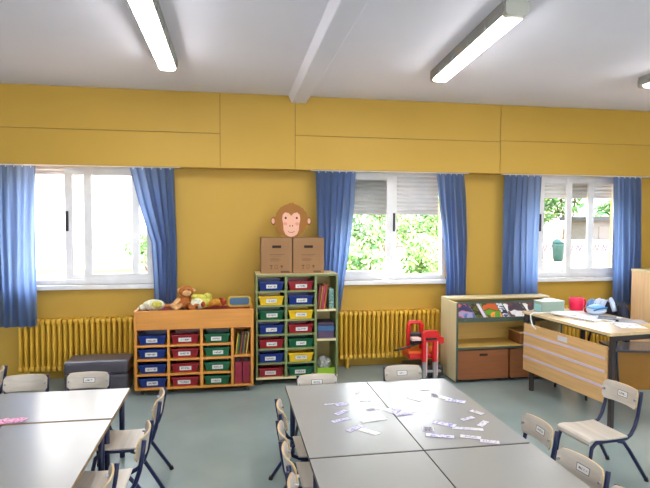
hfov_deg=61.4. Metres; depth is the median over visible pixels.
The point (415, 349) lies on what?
shelf
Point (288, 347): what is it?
shelf
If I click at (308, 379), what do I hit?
chair
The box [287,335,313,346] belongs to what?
tray
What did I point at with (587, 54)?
ceiling
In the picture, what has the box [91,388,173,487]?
chair
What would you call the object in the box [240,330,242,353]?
picture book
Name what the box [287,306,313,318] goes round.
tray
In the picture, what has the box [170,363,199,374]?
shelf
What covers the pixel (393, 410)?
card
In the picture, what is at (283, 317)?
shelf
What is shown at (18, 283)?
curtain
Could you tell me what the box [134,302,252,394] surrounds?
cubby unit
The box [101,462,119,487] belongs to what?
chair
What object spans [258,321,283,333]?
tray
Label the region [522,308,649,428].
desk
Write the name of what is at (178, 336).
tray
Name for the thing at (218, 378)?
tray
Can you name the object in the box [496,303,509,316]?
magazine
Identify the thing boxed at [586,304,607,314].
plastic bag
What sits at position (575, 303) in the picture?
mug
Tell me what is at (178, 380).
tray
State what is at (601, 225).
hut
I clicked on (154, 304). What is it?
plush toy
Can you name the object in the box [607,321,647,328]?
paper sheet
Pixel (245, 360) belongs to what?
magazine file
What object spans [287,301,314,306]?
shelf
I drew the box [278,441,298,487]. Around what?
chair
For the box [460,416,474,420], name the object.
card
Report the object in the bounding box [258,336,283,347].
tray
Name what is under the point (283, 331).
shelf
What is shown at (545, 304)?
tissue box
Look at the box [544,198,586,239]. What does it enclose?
tree
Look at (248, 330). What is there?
picture book
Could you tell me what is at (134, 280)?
window
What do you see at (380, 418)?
card
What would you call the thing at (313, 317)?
shelf
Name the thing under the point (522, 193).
curtain
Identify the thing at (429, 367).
trolley
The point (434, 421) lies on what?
card
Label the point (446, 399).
card
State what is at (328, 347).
cubby unit
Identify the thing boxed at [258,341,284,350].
shelf
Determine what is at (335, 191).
curtain
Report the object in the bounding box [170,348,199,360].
shelf
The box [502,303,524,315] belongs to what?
magazine
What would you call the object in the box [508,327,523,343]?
wooden box
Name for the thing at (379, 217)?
tree
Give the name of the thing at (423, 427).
card
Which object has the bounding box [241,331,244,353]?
picture book
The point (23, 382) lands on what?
chair
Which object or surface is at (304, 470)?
chair
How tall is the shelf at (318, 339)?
0.018 m
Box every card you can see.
[331,417,350,422]
[334,409,347,414]
[335,403,348,405]
[345,424,363,431]
[358,428,379,434]
[360,417,386,422]
[374,406,390,410]
[387,408,401,413]
[395,412,413,415]
[405,410,432,413]
[406,396,422,400]
[422,426,433,430]
[425,433,454,438]
[430,393,438,396]
[432,420,456,427]
[444,398,465,403]
[452,426,483,430]
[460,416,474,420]
[460,434,481,439]
[469,409,484,414]
[476,420,488,426]
[479,439,499,443]
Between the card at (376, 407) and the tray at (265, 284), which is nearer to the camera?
the card at (376, 407)
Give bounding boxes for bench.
[64,353,133,390]
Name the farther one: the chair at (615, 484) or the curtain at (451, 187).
the curtain at (451, 187)
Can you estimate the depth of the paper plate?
5.13 m
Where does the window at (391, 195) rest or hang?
in the wall at (222, 216)
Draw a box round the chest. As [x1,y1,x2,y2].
[599,341,649,389]
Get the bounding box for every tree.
[359,215,405,252]
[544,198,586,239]
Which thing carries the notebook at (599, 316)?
on the desk at (580, 365)
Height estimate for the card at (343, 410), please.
0.001 m
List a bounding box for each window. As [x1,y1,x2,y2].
[35,166,153,289]
[344,172,445,284]
[538,176,613,281]
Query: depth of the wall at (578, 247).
29.89 m
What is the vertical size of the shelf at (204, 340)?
0.019 m
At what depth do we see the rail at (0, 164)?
5.47 m
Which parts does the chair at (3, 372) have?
backrest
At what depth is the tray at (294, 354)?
5.52 m
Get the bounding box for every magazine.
[458,304,475,317]
[469,304,481,316]
[476,304,485,316]
[480,303,502,316]
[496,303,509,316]
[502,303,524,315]
[522,302,533,309]
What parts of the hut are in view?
door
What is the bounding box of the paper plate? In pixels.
[550,311,576,315]
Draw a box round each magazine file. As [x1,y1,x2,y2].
[235,357,241,382]
[242,356,249,382]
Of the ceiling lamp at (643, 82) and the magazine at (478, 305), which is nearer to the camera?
the ceiling lamp at (643, 82)
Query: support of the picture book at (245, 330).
in the cubby unit at (213, 317)
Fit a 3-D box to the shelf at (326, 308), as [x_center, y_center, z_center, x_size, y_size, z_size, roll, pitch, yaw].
[-0.015,0.662,5.698,0.196,0.018,0.359,0,3,-10]
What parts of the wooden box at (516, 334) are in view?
lid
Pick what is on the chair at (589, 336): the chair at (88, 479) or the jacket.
the jacket
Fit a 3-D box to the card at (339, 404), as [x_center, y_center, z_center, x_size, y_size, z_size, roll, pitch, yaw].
[0.108,1.028,3.505,0.084,0.001,0.047,-1,3,-20]
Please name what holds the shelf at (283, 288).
attached to the cubby unit at (328, 347)
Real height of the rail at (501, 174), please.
0.008 m
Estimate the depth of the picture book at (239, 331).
5.25 m
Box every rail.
[0,164,179,167]
[311,170,468,173]
[501,174,645,176]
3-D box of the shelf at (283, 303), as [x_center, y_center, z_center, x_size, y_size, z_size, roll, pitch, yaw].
[-0.563,0.609,5.600,0.268,0.016,0.359,0,3,-10]
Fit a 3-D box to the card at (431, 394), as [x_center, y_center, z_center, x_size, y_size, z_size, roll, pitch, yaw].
[0.740,1.022,3.696,0.052,0.001,0.081,0,3,0]
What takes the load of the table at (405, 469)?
on the floor
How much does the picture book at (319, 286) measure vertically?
0.241 m
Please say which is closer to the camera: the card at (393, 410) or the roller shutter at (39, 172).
the card at (393, 410)
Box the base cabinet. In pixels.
[630,268,649,341]
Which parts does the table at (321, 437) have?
leg, leg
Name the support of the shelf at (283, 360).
attached to the cubby unit at (328, 347)
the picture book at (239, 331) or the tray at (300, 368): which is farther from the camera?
the tray at (300, 368)
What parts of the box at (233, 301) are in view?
lid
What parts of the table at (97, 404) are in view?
leg, leg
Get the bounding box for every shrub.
[122,234,146,270]
[346,241,385,270]
[350,215,385,268]
[396,195,438,265]
[399,233,438,273]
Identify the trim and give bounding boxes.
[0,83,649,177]
[16,127,649,145]
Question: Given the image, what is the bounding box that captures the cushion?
[64,353,133,374]
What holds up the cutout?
on the cardboard box at (307, 252)
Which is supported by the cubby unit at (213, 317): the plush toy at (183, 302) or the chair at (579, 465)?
the plush toy at (183, 302)
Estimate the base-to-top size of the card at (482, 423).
0.001 m
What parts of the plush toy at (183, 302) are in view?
arm, leg, leg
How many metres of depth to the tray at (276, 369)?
5.47 m
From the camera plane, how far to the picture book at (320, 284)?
5.54 m
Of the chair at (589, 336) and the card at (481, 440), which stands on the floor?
the chair at (589, 336)
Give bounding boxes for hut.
[559,217,609,239]
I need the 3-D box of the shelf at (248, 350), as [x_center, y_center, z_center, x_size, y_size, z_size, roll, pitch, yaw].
[-0.825,1.057,5.429,0.158,0.020,0.412,0,3,-10]
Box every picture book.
[235,330,238,353]
[237,331,239,353]
[238,330,241,353]
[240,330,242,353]
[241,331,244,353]
[243,330,245,353]
[244,330,247,353]
[246,330,248,353]
[317,284,321,308]
[319,284,322,308]
[320,283,325,308]
[323,282,327,308]
[326,287,333,308]
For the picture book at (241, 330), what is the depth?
5.25 m
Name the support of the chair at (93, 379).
on the floor
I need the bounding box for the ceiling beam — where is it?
[288,0,368,103]
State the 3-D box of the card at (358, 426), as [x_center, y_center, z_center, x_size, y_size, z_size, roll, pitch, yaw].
[0.170,1.047,3.110,0.043,0.001,0.126,3,3,42]
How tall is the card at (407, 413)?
0.001 m
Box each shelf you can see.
[137,340,166,347]
[137,353,166,361]
[137,368,166,376]
[170,335,199,346]
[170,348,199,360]
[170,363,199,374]
[203,334,230,345]
[203,346,230,358]
[203,360,230,373]
[234,345,250,356]
[258,287,284,292]
[258,300,284,306]
[258,314,284,321]
[258,328,284,335]
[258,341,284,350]
[258,355,284,364]
[287,287,314,291]
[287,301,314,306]
[287,315,314,320]
[287,328,314,334]
[287,342,313,349]
[287,356,313,363]
[317,304,335,310]
[317,337,335,340]
[402,346,438,353]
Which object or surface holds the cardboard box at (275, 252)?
on the cubby unit at (328, 347)
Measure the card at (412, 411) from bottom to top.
0.001 m
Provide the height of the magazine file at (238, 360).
0.240 m
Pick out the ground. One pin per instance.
(576, 262)
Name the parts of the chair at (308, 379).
backrest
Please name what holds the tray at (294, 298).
on the cubby unit at (328, 347)
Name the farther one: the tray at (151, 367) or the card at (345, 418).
the tray at (151, 367)
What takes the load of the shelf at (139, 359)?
attached to the cubby unit at (213, 317)
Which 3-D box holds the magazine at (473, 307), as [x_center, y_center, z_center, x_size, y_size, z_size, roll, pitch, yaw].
[1.558,0.694,5.642,0.072,0.125,0.202,0,3,-10]
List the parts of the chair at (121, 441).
seat, frame, leg, backrest, frame, leg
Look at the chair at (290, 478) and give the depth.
2.36 m
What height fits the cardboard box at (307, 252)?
0.359 m
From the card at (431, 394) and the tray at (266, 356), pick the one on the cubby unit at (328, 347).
the tray at (266, 356)
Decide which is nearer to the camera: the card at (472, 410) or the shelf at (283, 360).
the card at (472, 410)
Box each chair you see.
[0,365,7,393]
[3,374,48,393]
[67,371,112,466]
[74,420,153,487]
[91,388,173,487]
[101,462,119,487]
[268,398,308,487]
[275,420,312,487]
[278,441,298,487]
[284,471,298,487]
[295,374,336,460]
[383,365,421,380]
[521,413,558,459]
[554,332,619,400]
[554,379,648,481]
[556,446,610,487]
[611,483,623,487]
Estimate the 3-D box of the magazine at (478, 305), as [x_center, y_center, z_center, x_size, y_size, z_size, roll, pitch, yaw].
[1.620,0.694,5.653,0.032,0.125,0.202,0,3,-10]
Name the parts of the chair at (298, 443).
backrest, leg, frame, frame, seat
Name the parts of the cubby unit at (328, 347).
panel, panel, board, panel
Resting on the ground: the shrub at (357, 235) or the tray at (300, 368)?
the shrub at (357, 235)
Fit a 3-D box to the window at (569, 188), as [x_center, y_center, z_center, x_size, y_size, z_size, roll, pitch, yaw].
[2.997,-0.214,6.672,1.400,1.320,0.230,0,3,-10]
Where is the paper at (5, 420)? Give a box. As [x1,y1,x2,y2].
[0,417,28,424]
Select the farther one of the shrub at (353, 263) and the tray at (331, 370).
the shrub at (353, 263)
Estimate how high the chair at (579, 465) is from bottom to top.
0.530 m
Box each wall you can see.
[0,169,649,377]
[543,240,609,257]
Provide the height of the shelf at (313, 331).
0.016 m
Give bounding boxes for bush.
[365,215,438,243]
[544,202,556,226]
[594,199,610,216]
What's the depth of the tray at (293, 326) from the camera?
5.51 m
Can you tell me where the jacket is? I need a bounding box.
[586,297,629,342]
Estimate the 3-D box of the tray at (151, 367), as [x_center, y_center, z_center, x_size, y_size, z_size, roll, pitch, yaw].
[-1.640,1.159,5.279,0.255,0.088,0.392,0,3,-10]
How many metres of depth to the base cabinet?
6.25 m
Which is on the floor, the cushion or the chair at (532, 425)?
the chair at (532, 425)
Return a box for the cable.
[530,312,549,329]
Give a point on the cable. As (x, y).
(533, 312)
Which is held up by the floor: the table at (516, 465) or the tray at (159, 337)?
the table at (516, 465)
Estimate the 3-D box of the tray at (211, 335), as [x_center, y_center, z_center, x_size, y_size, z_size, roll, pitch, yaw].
[-1.055,0.886,5.369,0.245,0.088,0.392,0,3,-10]
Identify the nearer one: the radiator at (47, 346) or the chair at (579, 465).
the chair at (579, 465)
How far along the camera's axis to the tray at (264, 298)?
5.44 m
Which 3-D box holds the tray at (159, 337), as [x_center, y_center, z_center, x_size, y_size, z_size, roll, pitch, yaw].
[-1.639,0.888,5.267,0.255,0.088,0.392,0,3,-10]
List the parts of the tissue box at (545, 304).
panel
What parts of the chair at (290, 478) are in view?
frame, backrest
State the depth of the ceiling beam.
3.83 m
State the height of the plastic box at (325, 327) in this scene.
0.165 m
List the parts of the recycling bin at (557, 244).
lid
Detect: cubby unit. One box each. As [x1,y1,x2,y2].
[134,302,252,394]
[254,270,337,383]
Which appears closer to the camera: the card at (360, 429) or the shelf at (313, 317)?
the card at (360, 429)
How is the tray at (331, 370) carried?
on the cubby unit at (328, 347)
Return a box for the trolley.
[394,320,443,378]
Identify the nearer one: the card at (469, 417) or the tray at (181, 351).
the card at (469, 417)
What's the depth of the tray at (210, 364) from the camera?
5.21 m
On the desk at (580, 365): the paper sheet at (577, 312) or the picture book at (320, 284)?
the paper sheet at (577, 312)
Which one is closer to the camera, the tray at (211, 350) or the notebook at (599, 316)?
the notebook at (599, 316)
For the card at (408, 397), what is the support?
on the table at (393, 394)
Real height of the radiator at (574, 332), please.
0.632 m
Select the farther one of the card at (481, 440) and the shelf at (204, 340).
the shelf at (204, 340)
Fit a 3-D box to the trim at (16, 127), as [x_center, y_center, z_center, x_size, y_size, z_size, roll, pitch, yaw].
[0.024,-1.182,5.942,10.500,0.765,0.208,0,3,-10]
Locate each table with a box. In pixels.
[0,388,129,470]
[0,420,110,487]
[285,382,422,487]
[310,451,454,487]
[367,378,529,451]
[425,443,590,487]
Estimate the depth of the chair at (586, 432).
3.53 m
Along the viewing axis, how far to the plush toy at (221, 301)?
5.36 m
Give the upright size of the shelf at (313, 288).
0.016 m
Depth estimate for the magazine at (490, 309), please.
5.68 m
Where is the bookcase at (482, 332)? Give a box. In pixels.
[440,294,562,381]
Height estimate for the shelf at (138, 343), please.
0.019 m
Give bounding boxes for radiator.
[18,316,133,373]
[338,308,438,367]
[562,305,608,343]
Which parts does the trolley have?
black handle, grey post, red post, footboard, red post, grey post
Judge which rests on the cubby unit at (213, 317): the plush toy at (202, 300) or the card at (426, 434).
the plush toy at (202, 300)
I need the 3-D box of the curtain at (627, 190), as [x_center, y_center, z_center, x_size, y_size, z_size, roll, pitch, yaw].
[3.634,-0.037,6.551,0.418,1.532,0.082,0,3,-10]
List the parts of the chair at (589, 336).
leg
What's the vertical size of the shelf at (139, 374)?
0.019 m
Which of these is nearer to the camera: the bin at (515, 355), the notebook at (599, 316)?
the notebook at (599, 316)
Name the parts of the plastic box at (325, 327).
lid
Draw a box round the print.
[534,303,540,311]
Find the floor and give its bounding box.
[0,362,649,487]
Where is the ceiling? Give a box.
[0,0,649,110]
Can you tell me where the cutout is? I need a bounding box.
[271,202,310,236]
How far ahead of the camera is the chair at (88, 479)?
2.84 m
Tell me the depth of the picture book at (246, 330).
5.26 m
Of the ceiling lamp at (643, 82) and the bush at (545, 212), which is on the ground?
the bush at (545, 212)
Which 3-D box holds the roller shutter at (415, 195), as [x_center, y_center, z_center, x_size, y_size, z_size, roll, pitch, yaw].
[1.033,-0.596,6.415,0.625,0.510,0.026,0,3,-10]
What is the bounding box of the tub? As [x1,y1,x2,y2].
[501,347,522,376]
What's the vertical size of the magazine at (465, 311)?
0.125 m
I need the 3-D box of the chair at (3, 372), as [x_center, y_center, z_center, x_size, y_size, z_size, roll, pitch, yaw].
[-2.564,1.199,4.006,0.458,0.536,0.355,-1,3,-20]
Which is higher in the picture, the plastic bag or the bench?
the plastic bag
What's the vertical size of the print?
0.065 m
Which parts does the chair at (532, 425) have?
backrest, frame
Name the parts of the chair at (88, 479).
seat, leg, frame, frame, backrest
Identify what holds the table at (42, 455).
on the floor
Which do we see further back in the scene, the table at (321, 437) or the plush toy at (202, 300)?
the plush toy at (202, 300)
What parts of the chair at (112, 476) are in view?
frame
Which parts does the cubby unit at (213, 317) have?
panel, board, panel, panel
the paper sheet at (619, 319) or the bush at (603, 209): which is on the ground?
the bush at (603, 209)
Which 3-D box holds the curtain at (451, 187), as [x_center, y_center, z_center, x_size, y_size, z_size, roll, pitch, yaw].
[1.422,-0.029,6.165,0.381,1.532,0.077,0,3,-10]
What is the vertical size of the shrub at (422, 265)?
1.789 m
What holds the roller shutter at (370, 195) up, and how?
attached to the window at (391, 195)
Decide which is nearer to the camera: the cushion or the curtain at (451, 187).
the cushion
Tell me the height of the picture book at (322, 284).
0.246 m
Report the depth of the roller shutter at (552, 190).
6.77 m
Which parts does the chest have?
lid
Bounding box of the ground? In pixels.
[36,232,608,278]
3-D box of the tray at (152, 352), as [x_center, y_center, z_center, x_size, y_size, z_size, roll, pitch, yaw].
[-1.640,1.019,5.273,0.255,0.088,0.392,0,3,-10]
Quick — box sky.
[35,174,146,269]
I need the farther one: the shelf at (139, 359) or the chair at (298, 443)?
the shelf at (139, 359)
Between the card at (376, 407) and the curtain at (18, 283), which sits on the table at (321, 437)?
the card at (376, 407)
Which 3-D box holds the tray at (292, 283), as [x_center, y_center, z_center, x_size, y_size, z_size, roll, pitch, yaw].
[-0.268,0.411,5.633,0.260,0.090,0.342,0,3,-10]
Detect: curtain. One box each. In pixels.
[0,164,36,327]
[130,167,176,303]
[315,171,355,311]
[437,173,466,295]
[502,174,541,294]
[612,176,641,304]
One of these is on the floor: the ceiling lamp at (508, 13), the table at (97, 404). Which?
the table at (97, 404)
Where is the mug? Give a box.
[569,297,585,310]
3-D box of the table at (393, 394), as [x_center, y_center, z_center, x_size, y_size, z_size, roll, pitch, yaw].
[0.701,1.267,3.478,0.593,0.465,1.193,0,3,-10]
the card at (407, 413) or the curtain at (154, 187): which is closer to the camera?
the card at (407, 413)
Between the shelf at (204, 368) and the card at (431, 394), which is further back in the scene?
the shelf at (204, 368)
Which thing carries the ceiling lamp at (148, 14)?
attached to the ceiling
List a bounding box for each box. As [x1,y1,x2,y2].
[228,296,250,306]
[260,237,291,273]
[291,237,323,272]
[317,319,334,337]
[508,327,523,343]
[534,298,563,311]
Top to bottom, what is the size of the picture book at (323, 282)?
0.250 m
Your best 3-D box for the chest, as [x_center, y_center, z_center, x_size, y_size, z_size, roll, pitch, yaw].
[3.234,1.224,5.534,0.740,0.390,0.422,0,3,4]
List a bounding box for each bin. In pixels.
[458,348,507,381]
[501,347,537,378]
[552,239,563,260]
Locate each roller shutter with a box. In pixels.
[35,170,63,174]
[353,180,385,214]
[397,176,438,214]
[545,183,611,198]
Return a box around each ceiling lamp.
[127,0,177,71]
[430,0,529,82]
[637,74,649,88]
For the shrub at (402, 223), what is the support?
on the ground
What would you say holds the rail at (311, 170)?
attached to the wall at (222, 216)
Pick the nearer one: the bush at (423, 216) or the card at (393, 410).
the card at (393, 410)
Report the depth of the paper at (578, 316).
4.91 m
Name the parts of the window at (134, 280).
sash handle, sill, sash, sash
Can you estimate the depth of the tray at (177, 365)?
5.16 m
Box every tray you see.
[138,330,166,344]
[138,347,166,358]
[138,361,166,373]
[138,376,166,387]
[171,329,199,343]
[171,346,199,357]
[171,360,199,372]
[171,374,199,385]
[204,328,229,342]
[204,345,229,356]
[204,358,229,370]
[204,373,229,384]
[258,278,283,290]
[258,292,283,304]
[258,307,283,319]
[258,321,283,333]
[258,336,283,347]
[258,350,283,362]
[258,364,283,376]
[287,278,313,289]
[287,292,313,304]
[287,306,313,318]
[287,320,313,332]
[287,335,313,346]
[287,349,313,361]
[287,363,313,375]
[317,364,334,373]
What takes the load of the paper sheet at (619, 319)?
on the desk at (580, 365)
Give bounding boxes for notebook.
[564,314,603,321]
[597,315,615,320]
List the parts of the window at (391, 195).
sash, sash, sash handle, sill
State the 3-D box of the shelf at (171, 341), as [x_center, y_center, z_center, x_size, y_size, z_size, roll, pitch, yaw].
[-1.348,0.941,5.333,0.276,0.019,0.412,0,3,-10]
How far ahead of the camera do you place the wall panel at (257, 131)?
5.79 m
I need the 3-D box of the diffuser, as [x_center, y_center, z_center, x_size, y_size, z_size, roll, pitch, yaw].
[1.065,-1.404,4.015,0.124,0.053,1.480,0,3,-5]
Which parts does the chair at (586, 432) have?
frame, seat, leg, frame, backrest, leg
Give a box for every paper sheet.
[568,311,603,315]
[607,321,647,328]
[614,318,646,323]
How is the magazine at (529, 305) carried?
in the bookcase at (482, 332)
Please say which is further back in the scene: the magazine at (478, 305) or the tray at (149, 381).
the magazine at (478, 305)
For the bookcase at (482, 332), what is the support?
on the floor
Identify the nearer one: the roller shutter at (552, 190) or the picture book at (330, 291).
the picture book at (330, 291)
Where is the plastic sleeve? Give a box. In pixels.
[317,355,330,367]
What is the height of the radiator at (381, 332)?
0.632 m
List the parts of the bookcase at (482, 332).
panel, shelf, panel, sloping shelf, panel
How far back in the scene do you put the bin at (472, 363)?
5.57 m
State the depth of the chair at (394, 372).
4.21 m
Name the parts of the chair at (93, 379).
backrest, frame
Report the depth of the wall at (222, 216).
5.95 m
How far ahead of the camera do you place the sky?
21.69 m
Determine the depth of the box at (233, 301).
5.49 m
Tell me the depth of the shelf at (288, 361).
5.51 m
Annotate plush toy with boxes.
[139,299,164,310]
[169,286,198,309]
[190,293,211,308]
[207,297,225,306]
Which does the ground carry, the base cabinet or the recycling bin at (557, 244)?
the recycling bin at (557, 244)
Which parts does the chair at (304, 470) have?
backrest, frame, seat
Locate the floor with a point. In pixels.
(211, 437)
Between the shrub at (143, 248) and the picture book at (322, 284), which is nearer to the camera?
the picture book at (322, 284)
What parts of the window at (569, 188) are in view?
sash handle, sash, sill, sash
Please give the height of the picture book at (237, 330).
0.200 m
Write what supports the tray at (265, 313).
on the cubby unit at (328, 347)
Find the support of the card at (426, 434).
on the table at (393, 394)
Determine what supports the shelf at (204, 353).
attached to the cubby unit at (213, 317)
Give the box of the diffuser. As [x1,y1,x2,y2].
[434,16,521,81]
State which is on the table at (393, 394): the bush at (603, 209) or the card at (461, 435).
the card at (461, 435)
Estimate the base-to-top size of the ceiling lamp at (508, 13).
0.098 m
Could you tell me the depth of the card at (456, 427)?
3.11 m

